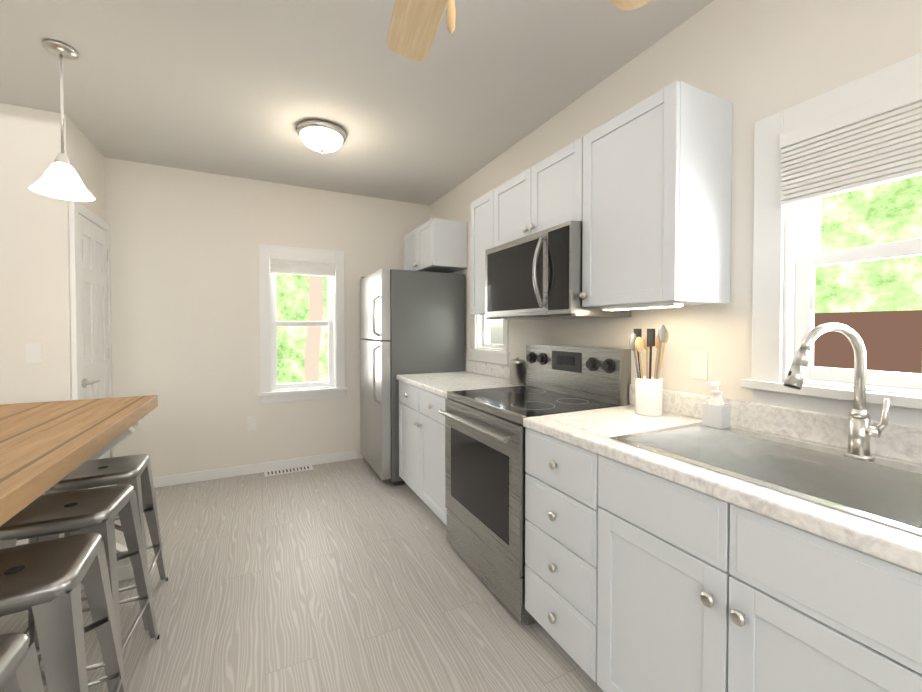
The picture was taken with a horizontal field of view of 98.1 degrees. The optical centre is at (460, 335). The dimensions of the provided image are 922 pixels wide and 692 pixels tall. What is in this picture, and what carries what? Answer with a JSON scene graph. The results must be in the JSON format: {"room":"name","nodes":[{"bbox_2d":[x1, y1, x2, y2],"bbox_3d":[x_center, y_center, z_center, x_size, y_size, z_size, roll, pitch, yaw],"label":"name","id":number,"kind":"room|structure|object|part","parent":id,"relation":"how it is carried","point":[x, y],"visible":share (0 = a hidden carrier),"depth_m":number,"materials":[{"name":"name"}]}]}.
{"room":"kitchen","nodes":[
{"label":"kitchen","id":0,"kind":"room"},
{"bbox_2d":[0,103,43,404],"bbox_3d":[-3.681,-0.046,1.906,2.520,2.600,0.120,0,1,-27],"label":"wall","id":1,"kind":"structure","parent":0,"point":[21,326],"depth_m":2.37,"materials":[{"name":"white paint"}]},
{"bbox_2d":[16,539,27,544],"bbox_3d":[-3.598,1.212,1.895,2.638,0.084,0.012,0,1,-27],"label":"baseboard","id":2,"kind":"structure","parent":1,"relation":"attached to","point":[23,541],"depth_m":2.38,"materials":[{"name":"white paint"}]},
{"bbox_2d":[25,344,41,362],"bbox_3d":[-2.562,0.106,2.400,0.070,0.115,0.008,0,1,-27],"label":"light switch","id":3,"kind":"object","parent":1,"relation":"attached to","point":[33,353],"visible":1,"depth_m":2.40,"materials":[{"name":"white plastic"}]},
{"bbox_2d":[39,110,104,401],"bbox_3d":[-2.630,-0.060,2.754,0.120,2.600,0.690,0,1,-27],"label":"wall","id":4,"kind":"structure","parent":0,"point":[86,157],"depth_m":2.45,"materials":[{"name":"white paint"}]},
{"bbox_2d":[69,200,112,488],"bbox_3d":[-2.547,0.192,2.812,0.075,2.091,0.666,0,1,-27],"label":"pantry door","id":5,"kind":"structure","parent":4,"relation":"in","point":[90,299],"depth_m":2.75,"materials":[{"name":"white paint"}]},
{"bbox_2d":[105,158,429,477],"bbox_3d":[-1.613,-0.077,3.719,2.805,2.600,0.120,0,1,-27],"label":"wall","id":6,"kind":"structure","parent":0,"point":[184,257],"depth_m":3.41,"materials":[{"name":"white paint"}]},
{"bbox_2d":[113,450,356,487],"bbox_3d":[-1.880,1.183,3.533,1.899,0.084,0.012,0,1,-27],"label":"baseboard","id":7,"kind":"structure","parent":6,"relation":"attached to","point":[178,479],"depth_m":3.53,"materials":[{"name":"white paint"}]},
{"bbox_2d":[247,416,255,429],"bbox_3d":[-1.855,0.776,3.540,0.070,0.115,0.008,0,1,-27],"label":"outlet","id":8,"kind":"object","parent":6,"relation":"attached to","point":[251,423],"visible":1,"depth_m":3.54,"materials":[{"name":"white plastic"}]},
{"bbox_2d":[257,244,347,403],"bbox_3d":[-1.480,-0.105,3.759,0.780,1.415,0.168,0,1,-27],"label":"window","id":9,"kind":"structure","parent":6,"relation":"in","point":[269,323],"depth_m":3.71,"materials":[{"name":"white paint"}]},
{"bbox_2d":[270,254,334,276],"bbox_3d":[-1.452,-0.643,3.696,0.562,0.163,0.041,0,1,-27],"label":"window blind","id":10,"kind":"object","parent":9,"relation":"attached to","point":[285,264],"visible":1,"depth_m":3.68,"materials":[{"name":"white fabric"}]},
{"bbox_2d":[0,458,603,691],"bbox_3d":[-1.122,1.338,-0.034,5.525,0.100,7.270,0,1,-27],"label":"floor","id":11,"kind":"structure","parent":0,"point":[357,575],"depth_m":1.87,"materials":[{"name":"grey wood"}]},
{"bbox_2d":[0,632,43,691],"bbox_3d":[-0.942,0.936,0.622,0.416,0.679,0.416,0,1,-25],"label":"stool","id":12,"kind":"object","parent":11,"relation":"on","point":[19,668],"visible":1,"depth_m":0.78,"materials":[{"name":"grey metal"}]},
{"bbox_2d":[0,532,127,691],"bbox_3d":[-1.137,0.929,1.010,0.416,0.679,0.416,-1,1,-30],"label":"stool","id":13,"kind":"object","parent":11,"relation":"on","point":[42,580],"visible":0.96,"depth_m":1.00,"materials":[{"name":"grey metal"}]},
{"bbox_2d":[0,395,157,589],"bbox_3d":[-1.657,0.805,0.969,1.117,0.929,2.120,0,1,-27],"label":"table","id":14,"kind":"object","parent":11,"relation":"on","point":[45,447],"visible":0.71,"depth_m":1.38,"materials":[{"name":"brown wood"}]},
{"bbox_2d":[0,484,159,691],"bbox_3d":[-1.361,0.923,1.385,0.416,0.679,0.416,0,1,-24],"label":"stool","id":15,"kind":"object","parent":11,"relation":"on","point":[47,517],"visible":0.69,"depth_m":1.39,"materials":[{"name":"grey metal"}]},
{"bbox_2d":[27,454,167,634],"bbox_3d":[-1.582,0.916,1.760,0.416,0.679,0.416,-1,1,-29],"label":"stool","id":16,"kind":"object","parent":11,"relation":"on","point":[135,471],"visible":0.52,"depth_m":1.76,"materials":[{"name":"grey metal"}]},
{"bbox_2d":[264,465,312,476],"bbox_3d":[-1.553,1.221,3.615,0.400,0.008,0.110,0,1,-27],"label":"floor vent","id":17,"kind":"object","parent":11,"relation":"in","point":[286,471],"visible":1,"depth_m":3.61,"materials":[{"name":"white metal"}]},
{"bbox_2d":[360,269,463,484],"bbox_3d":[-0.500,0.334,3.677,0.800,1.780,0.770,0,1,-27],"label":"fridge","id":18,"kind":"object","parent":11,"relation":"on","point":[411,322],"visible":0.83,"depth_m":3.32,"materials":[{"name":"grey metal"}]},
{"bbox_2d":[399,381,446,525],"bbox_3d":[-0.017,0.799,2.934,0.668,0.874,0.946,0,1,-27],"label":"base cabinet","id":19,"kind":"object","parent":11,"relation":"on","point":[421,446],"visible":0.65,"depth_m":2.74,"materials":[{"name":"white paint"}]},
{"bbox_2d":[438,344,630,625],"bbox_3d":[0.345,0.656,2.155,0.718,1.186,0.762,0,1,-27],"label":"range","id":20,"kind":"object","parent":11,"relation":"on","point":[485,472],"visible":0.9,"depth_m":1.99,"materials":[{"name":"silver metal"}]},
{"bbox_2d":[525,428,599,681],"bbox_3d":[0.631,0.821,1.647,0.668,0.874,0.403,0,1,-27],"label":"base cabinet","id":21,"kind":"object","parent":11,"relation":"on","point":[561,541],"visible":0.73,"depth_m":1.47,"materials":[{"name":"white paint"}]},
{"bbox_2d":[597,455,692,691],"bbox_3d":[0.840,0.828,1.261,0.641,0.874,0.470,0,1,-27],"label":"base cabinet","id":22,"kind":"object","parent":11,"relation":"on","point":[645,607],"depth_m":1.17,"materials":[{"name":"white paint"}]},
{"bbox_2d":[693,490,921,691],"bbox_3d":[1.123,0.837,0.701,0.641,0.874,1.018,0,1,-27],"label":"base cabinet","id":23,"kind":"object","parent":11,"relation":"on","point":[698,591],"depth_m":0.84,"materials":[{"name":"white paint"}]},
{"bbox_2d":[396,323,921,573],"bbox_3d":[0.767,0.251,1.388,0.650,0.586,4.445,0,1,-27],"label":"countertop","id":24,"kind":"structure","parent":23,"relation":"on","point":[853,480],"depth_m":1.17,"materials":[{"name":"stone"}]},
{"bbox_2d":[509,357,524,384],"bbox_3d":[0.378,0.235,2.689,0.104,0.180,0.104,0,1,-27],"label":"canister","id":25,"kind":"object","parent":24,"relation":"on","point":[517,370],"visible":0.98,"depth_m":2.65,"materials":[{"name":"silver metal"}]},
{"bbox_2d":[629,324,668,416],"bbox_3d":[0.818,0.146,1.735,0.167,0.391,0.137,0,1,-27],"label":"utensil crock","id":26,"kind":"object","parent":24,"relation":"on","point":[648,395],"visible":1,"depth_m":1.70,"materials":[{"name":"white ceramic"}]},
{"bbox_2d":[702,381,729,428],"bbox_3d":[0.950,0.257,1.500,0.078,0.170,0.072,0,1,-27],"label":"soap dispenser","id":27,"kind":"object","parent":24,"relation":"on","point":[715,411],"visible":1,"depth_m":1.49,"materials":[{"name":"white plastic"}]},
{"bbox_2d":[610,422,921,535],"bbox_3d":[0.946,0.450,1.053,0.520,0.200,0.940,0,1,-27],"label":"sink basin","id":28,"kind":"object","parent":24,"relation":"in","point":[885,493],"depth_m":1.19,"materials":[{"name":"silver metal"}]},
{"bbox_2d":[783,323,889,459],"bbox_3d":[1.055,0.155,1.123,0.246,0.385,0.163,0,1,-27],"label":"faucet","id":29,"kind":"object","parent":24,"relation":"on","point":[860,430],"depth_m":1.13,"materials":[{"name":"silver metal"}]},
{"bbox_2d":[0,0,713,205],"bbox_3d":[-1.122,-1.362,-0.081,5.525,0.100,7.270,0,1,-27],"label":"ceiling","id":30,"kind":"structure","parent":0,"point":[240,88],"depth_m":2.10,"materials":[{"name":"white paint"}]},
{"bbox_2d":[29,39,94,201],"bbox_3d":[-1.874,-1.006,1.881,0.222,0.679,0.222,0,1,-27],"label":"pendant light","id":31,"kind":"object","parent":30,"relation":"hanging from","point":[60,179],"visible":1,"depth_m":1.87,"materials":[{"name":"white glass"}]},
{"bbox_2d":[297,119,345,153],"bbox_3d":[-0.924,-1.283,2.657,0.310,0.150,0.310,0,1,-27],"label":"flush ceiling light","id":32,"kind":"object","parent":30,"relation":"attached to","point":[321,136],"visible":1,"depth_m":2.57,"materials":[{"name":"white glass"}]},
{"bbox_2d":[386,0,653,60],"bbox_3d":[0.024,-0.979,0.809,1.265,0.694,1.258,0,1,-27],"label":"ceiling fan","id":33,"kind":"object","parent":30,"relation":"hanging from","point":[414,25],"visible":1,"depth_m":1.23,"materials":[{"name":"beige wood"}]},
{"bbox_3d":[-0.105,-0.970,1.131,0.140,0.013,0.565,10,-2,-19],"label":"blade","id":34,"kind":"part","parent":33,"relation":"part of","materials":[{"name":"brown wood"}]},
{"bbox_3d":[0.319,-0.968,1.000,0.565,0.013,0.140,-1,11,-37],"label":"blade","id":35,"kind":"part","parent":33,"relation":"part of","materials":[{"name":"brown wood"}]},
{"bbox_2d":[430,0,921,401],"bbox_3d":[0.703,-0.054,2.372,0.120,2.600,4.610,0,1,-27],"label":"wall","id":36,"kind":"structure","parent":0,"point":[734,52],"depth_m":1.56,"materials":[{"name":"white paint"}]},
{"bbox_2d":[404,218,466,272],"bbox_3d":[-0.275,-0.798,3.765,0.357,0.400,0.760,0,1,-27],"label":"upper cabinet","id":37,"kind":"object","parent":36,"relation":"attached to","point":[435,245],"visible":0.9,"depth_m":3.47,"materials":[{"name":"white paint"}]},
{"bbox_2d":[471,190,493,314],"bbox_3d":[0.266,-0.529,2.695,0.357,0.770,0.306,0,1,-27],"label":"upper cabinet","id":38,"kind":"object","parent":36,"relation":"attached to","point":[482,224],"visible":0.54,"depth_m":2.65,"materials":[{"name":"white paint"}]},
{"bbox_2d":[494,137,582,246],"bbox_3d":[0.507,-0.716,2.213,0.357,0.380,0.762,0,1,-27],"label":"upper cabinet","id":39,"kind":"object","parent":36,"relation":"attached to","point":[546,193],"visible":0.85,"depth_m":2.07,"materials":[{"name":"white paint"}]},
{"bbox_2d":[485,220,631,319],"bbox_3d":[0.463,-0.309,2.198,0.454,0.427,0.760,0,1,-27],"label":"microwave","id":40,"kind":"object","parent":39,"relation":"attached to","point":[536,276],"visible":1,"depth_m":1.97,"materials":[{"name":"silver metal"}]},
{"bbox_2d":[580,81,731,307],"bbox_3d":[0.782,-0.512,1.670,0.357,0.770,0.458,0,1,-27],"label":"upper cabinet","id":41,"kind":"object","parent":36,"relation":"attached to","point":[657,167],"visible":0.98,"depth_m":1.51,"materials":[{"name":"white paint"}]},
{"bbox_2d":[601,302,683,310],"bbox_3d":[0.732,-0.118,1.647,0.060,0.015,0.350,0,1,-27],"label":"under-cabinet light","id":42,"kind":"object","parent":41,"relation":"attached to","point":[647,306],"visible":1,"depth_m":1.60,"materials":[{"name":"white paint"}]},
{"bbox_2d":[691,351,707,379],"bbox_3d":[0.989,0.123,1.663,0.008,0.115,0.070,0,1,-27],"label":"outlet","id":43,"kind":"object","parent":36,"relation":"attached to","point":[699,364],"visible":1,"depth_m":1.66,"materials":[{"name":"white plastic"}]},
{"bbox_3d":[1.459,0.722,0.883,0.120,1.100,1.245,0,1,-27],"label":"wall","id":44,"kind":"structure","parent":0,"visible":0},
{"bbox_2d":[741,53,921,427],"bbox_3d":[1.438,-0.248,0.855,0.168,1.040,1.465,0,1,-27],"label":"window","id":45,"kind":"structure","parent":44,"relation":"in","point":[774,323],"depth_m":1.39,"materials":[{"name":"white paint"}]},
{"bbox_2d":[780,82,921,205],"bbox_3d":[1.382,-0.555,0.822,0.046,0.240,1.237,0,1,-27],"label":"window blind","id":46,"kind":"object","parent":45,"relation":"attached to","point":[877,141],"visible":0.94,"depth_m":1.19,"materials":[{"name":"white plastic"}]},
{"bbox_3d":[0.284,0.672,3.216,0.120,1.120,0.430,0,1,-27],"label":"wall","id":47,"kind":"structure","parent":0,"visible":0},
{"bbox_2d":[470,314,509,364],"bbox_3d":[0.271,-0.035,3.197,0.150,0.495,0.580,0,1,-27],"label":"window","id":48,"kind":"structure","parent":47,"relation":"in","point":[483,349],"depth_m":3.29,"materials":[{"name":"white paint"}]},
{"label":"outside","id":49,"kind":"structure","parent":0,"visible":0},
{"bbox_2d":[276,273,327,383],"bbox_3d":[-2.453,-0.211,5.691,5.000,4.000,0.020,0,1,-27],"label":"window glass","id":50,"kind":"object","parent":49,"point":[302,353],"depth_m":5.76,"materials":[{"name":"clear glass"}]},
{"bbox_2d":[814,175,921,373],"bbox_3d":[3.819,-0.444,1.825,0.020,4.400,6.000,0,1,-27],"label":"window glass","id":51,"kind":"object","parent":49,"point":[876,305],"depth_m":3.08,"materials":[{"name":"clear glass"}]}
]}

